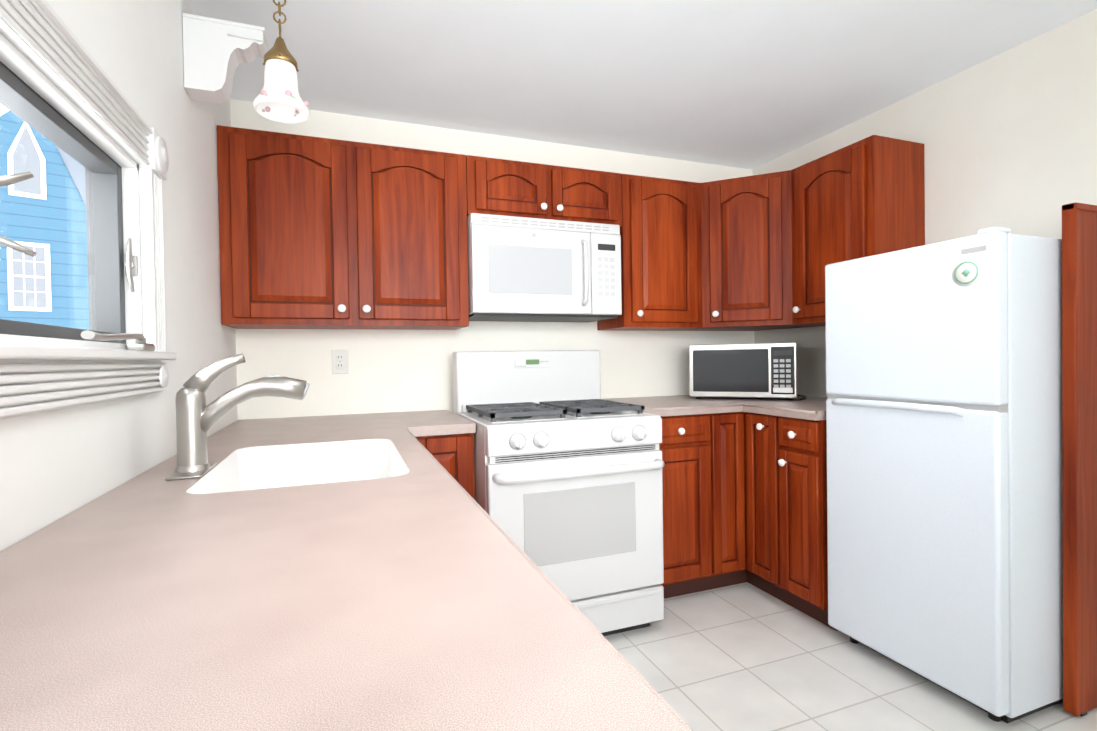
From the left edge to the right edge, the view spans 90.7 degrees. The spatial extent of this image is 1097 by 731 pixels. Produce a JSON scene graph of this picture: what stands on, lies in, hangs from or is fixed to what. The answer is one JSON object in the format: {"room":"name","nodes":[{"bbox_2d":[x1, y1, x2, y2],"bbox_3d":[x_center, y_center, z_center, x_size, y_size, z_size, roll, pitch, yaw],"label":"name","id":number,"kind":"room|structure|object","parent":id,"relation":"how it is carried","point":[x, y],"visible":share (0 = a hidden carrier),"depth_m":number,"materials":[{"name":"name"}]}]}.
{"room":"kitchen","nodes":[
{"label":"kitchen","id":0,"kind":"room"},
{"bbox_2d":[0,0,237,550],"bbox_3d":[-0.540,-0.001,0.010,0.100,2.350,5.170,-1,1,-21],"label":"wall","id":1,"kind":"structure","parent":0,"point":[56,465],"depth_m":1.38,"materials":[{"name":"paint"}]},
{"bbox_2d":[0,0,176,419],"bbox_3d":[-0.761,-0.248,0.697,0.182,0.647,1.505,-1,1,-21],"label":"window","id":2,"kind":"structure","parent":1,"relation":"in","point":[41,377],"depth_m":1.06,"materials":[{"name":"white"}]},
{"bbox_2d":[182,13,268,103],"bbox_3d":[-1.050,-0.989,1.777,0.230,0.230,0.102,-1,1,-21],"label":"corbel","id":3,"kind":"object","parent":1,"relation":"attached to","point":[216,52],"visible":0.98,"depth_m":1.73,"materials":[{"name":"white wood"}]},
{"bbox_2d":[230,99,753,419],"bbox_3d":[-0.061,-0.048,3.009,3.120,2.350,0.100,-1,1,-21],"label":"wall","id":4,"kind":"structure","parent":0,"point":[399,370],"depth_m":2.75,"materials":[{"name":"paint"}]},
{"bbox_2d":[332,350,347,373],"bbox_3d":[-0.999,-0.018,2.594,0.072,0.116,0.010,-1,1,-21],"label":"electrical outlet plate","id":5,"kind":"object","parent":4,"relation":"attached to","point":[339,361],"visible":1,"depth_m":2.59,"materials":[{"name":"white plastic"}]},
{"bbox_2d":[217,125,472,329],"bbox_3d":[-0.889,-0.566,2.456,0.993,0.785,0.335,-1,1,-21],"label":"upper cabinet","id":6,"kind":"object","parent":4,"relation":"attached to","point":[320,233],"depth_m":2.28,"materials":[{"name":"brown wood"}]},
{"bbox_2d":[469,155,568,220],"bbox_3d":[-0.208,-0.838,2.711,0.465,0.270,0.335,-1,1,-21],"label":"upper cabinet","id":7,"kind":"object","parent":4,"relation":"attached to","point":[500,186],"depth_m":2.56,"materials":[{"name":"brown wood"}]},
{"bbox_2d":[467,213,621,321],"bbox_3d":[-0.048,-0.467,2.728,0.758,0.464,0.423,-1,1,-21],"label":"over-the-range microwave","id":8,"kind":"object","parent":7,"relation":"attached to","point":[523,269],"visible":1,"depth_m":2.56,"materials":[{"name":"white plastic"}]},
{"bbox_2d":[565,167,628,228],"bbox_3d":[0.105,-0.844,2.830,0.465,0.270,0.335,-1,1,-21],"label":"upper cabinet","id":9,"kind":"object","parent":4,"relation":"attached to","point":[591,196],"depth_m":2.71,"materials":[{"name":"brown wood"}]},
{"bbox_2d":[597,174,704,330],"bbox_3d":[0.556,-0.596,3.002,0.481,0.785,0.335,-1,1,-21],"label":"upper cabinet","id":10,"kind":"object","parent":4,"relation":"attached to","point":[663,246],"depth_m":2.85,"materials":[{"name":"brown wood"}]},
{"bbox_2d":[697,170,796,330],"bbox_3d":[1.129,-0.606,3.060,0.632,0.785,0.632,-1,1,-21],"label":"upper cabinet","id":11,"kind":"object","parent":4,"relation":"attached to","point":[745,220],"depth_m":2.84,"materials":[{"name":"brown wood"}]},
{"bbox_2d":[188,0,1096,169],"bbox_3d":[0.853,-1.255,0.528,3.120,0.100,5.370,-1,1,-21],"label":"ceiling","id":12,"kind":"structure","parent":0,"point":[749,84],"depth_m":2.17,"materials":[{"name":"paint"}]},
{"bbox_2d":[253,0,309,122],"bbox_3d":[-0.819,-0.983,1.656,0.156,0.419,0.156,-1,1,-21],"label":"pendant lamp","id":13,"kind":"object","parent":12,"relation":"hanging from","point":[278,99],"visible":1,"depth_m":1.63,"materials":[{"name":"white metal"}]},
{"bbox_2d":[604,582,1096,730],"bbox_3d":[0.891,1.194,0.560,3.120,0.100,5.370,-1,1,-21],"label":"floor","id":14,"kind":"structure","parent":0,"point":[746,656],"depth_m":1.96,"materials":[{"name":"tile"}]},
{"bbox_2d":[0,353,692,730],"bbox_3d":[-0.201,0.566,0.622,0.939,1.189,4.267,-1,1,-21],"label":"countertop","id":15,"kind":"structure","parent":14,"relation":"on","point":[376,571],"depth_m":0.58,"materials":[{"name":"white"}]},
{"bbox_2d":[165,353,309,480],"bbox_3d":[-0.737,0.110,1.313,0.292,0.279,0.170,-1,1,-21],"label":"faucet","id":16,"kind":"object","parent":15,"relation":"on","point":[194,418],"depth_m":1.27,"materials":[{"name":"silver metal"}]},
{"bbox_2d":[452,350,664,635],"bbox_3d":[0.025,0.531,2.433,0.754,1.205,0.756,-1,1,-21],"label":"range","id":17,"kind":"object","parent":14,"relation":"on","point":[569,463],"visible":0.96,"depth_m":2.20,"materials":[{"name":"white metal"}]},
{"bbox_2d":[602,395,838,630],"bbox_3d":[0.959,0.649,2.762,1.209,0.930,1.087,-1,1,-21],"label":"base cabinet","id":18,"kind":"object","parent":14,"relation":"on","point":[744,480],"visible":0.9,"depth_m":2.54,"materials":[{"name":"brown wood"}]},
{"bbox_2d":[602,395,827,420],"bbox_3d":[0.952,0.203,2.756,1.209,0.038,1.087,-1,1,-21],"label":"countertop","id":19,"kind":"structure","parent":18,"relation":"on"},
{"bbox_2d":[689,342,805,399],"bbox_3d":[1.109,0.029,3.010,0.578,0.295,0.406,-1,1,24],"label":"microwave","id":20,"kind":"object","parent":19,"relation":"on","point":[757,370],"visible":0.98,"depth_m":2.83,"materials":[{"name":"silver metal"}]},
{"bbox_2d":[825,227,1062,723],"bbox_3d":[1.519,0.344,2.024,0.636,1.542,0.625,-1,1,-21],"label":"refrigerator","id":21,"kind":"object","parent":14,"relation":"on","point":[944,463],"visible":1,"depth_m":1.75,"materials":[{"name":"white metal"}]},
{"bbox_2d":[1062,202,1096,716],"bbox_3d":[1.797,0.302,1.767,0.332,1.625,0.038,-1,1,-21],"label":"end panel","id":22,"kind":"object","parent":14,"relation":"on","point":[1079,346],"visible":1,"depth_m":1.71,"materials":[{"name":"brown wood"}]},
{"bbox_2d":[753,9,1096,396],"bbox_3d":[2.284,-0.059,1.078,0.100,2.350,5.170,-1,1,-21],"label":"wall","id":23,"kind":"structure","parent":0,"point":[1007,138],"depth_m":2.17,"materials":[{"name":"paint"}]},
{"bbox_2d":[789,135,924,327],"bbox_3d":[1.461,-0.605,2.601,0.335,0.785,0.459,-1,1,-21],"label":"upper cabinet","id":24,"kind":"object","parent":23,"relation":"attached to","point":[865,197],"depth_m":2.44,"materials":[{"name":"brown wood"}]},
{"label":"outside","id":25,"kind":"structure","parent":0,"visible":0},
{"bbox_2d":[0,105,88,329],"bbox_3d":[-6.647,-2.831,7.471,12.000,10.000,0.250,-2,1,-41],"label":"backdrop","id":26,"kind":"structure","parent":25,"point":[53,212],"depth_m":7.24,"materials":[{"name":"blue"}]}
]}

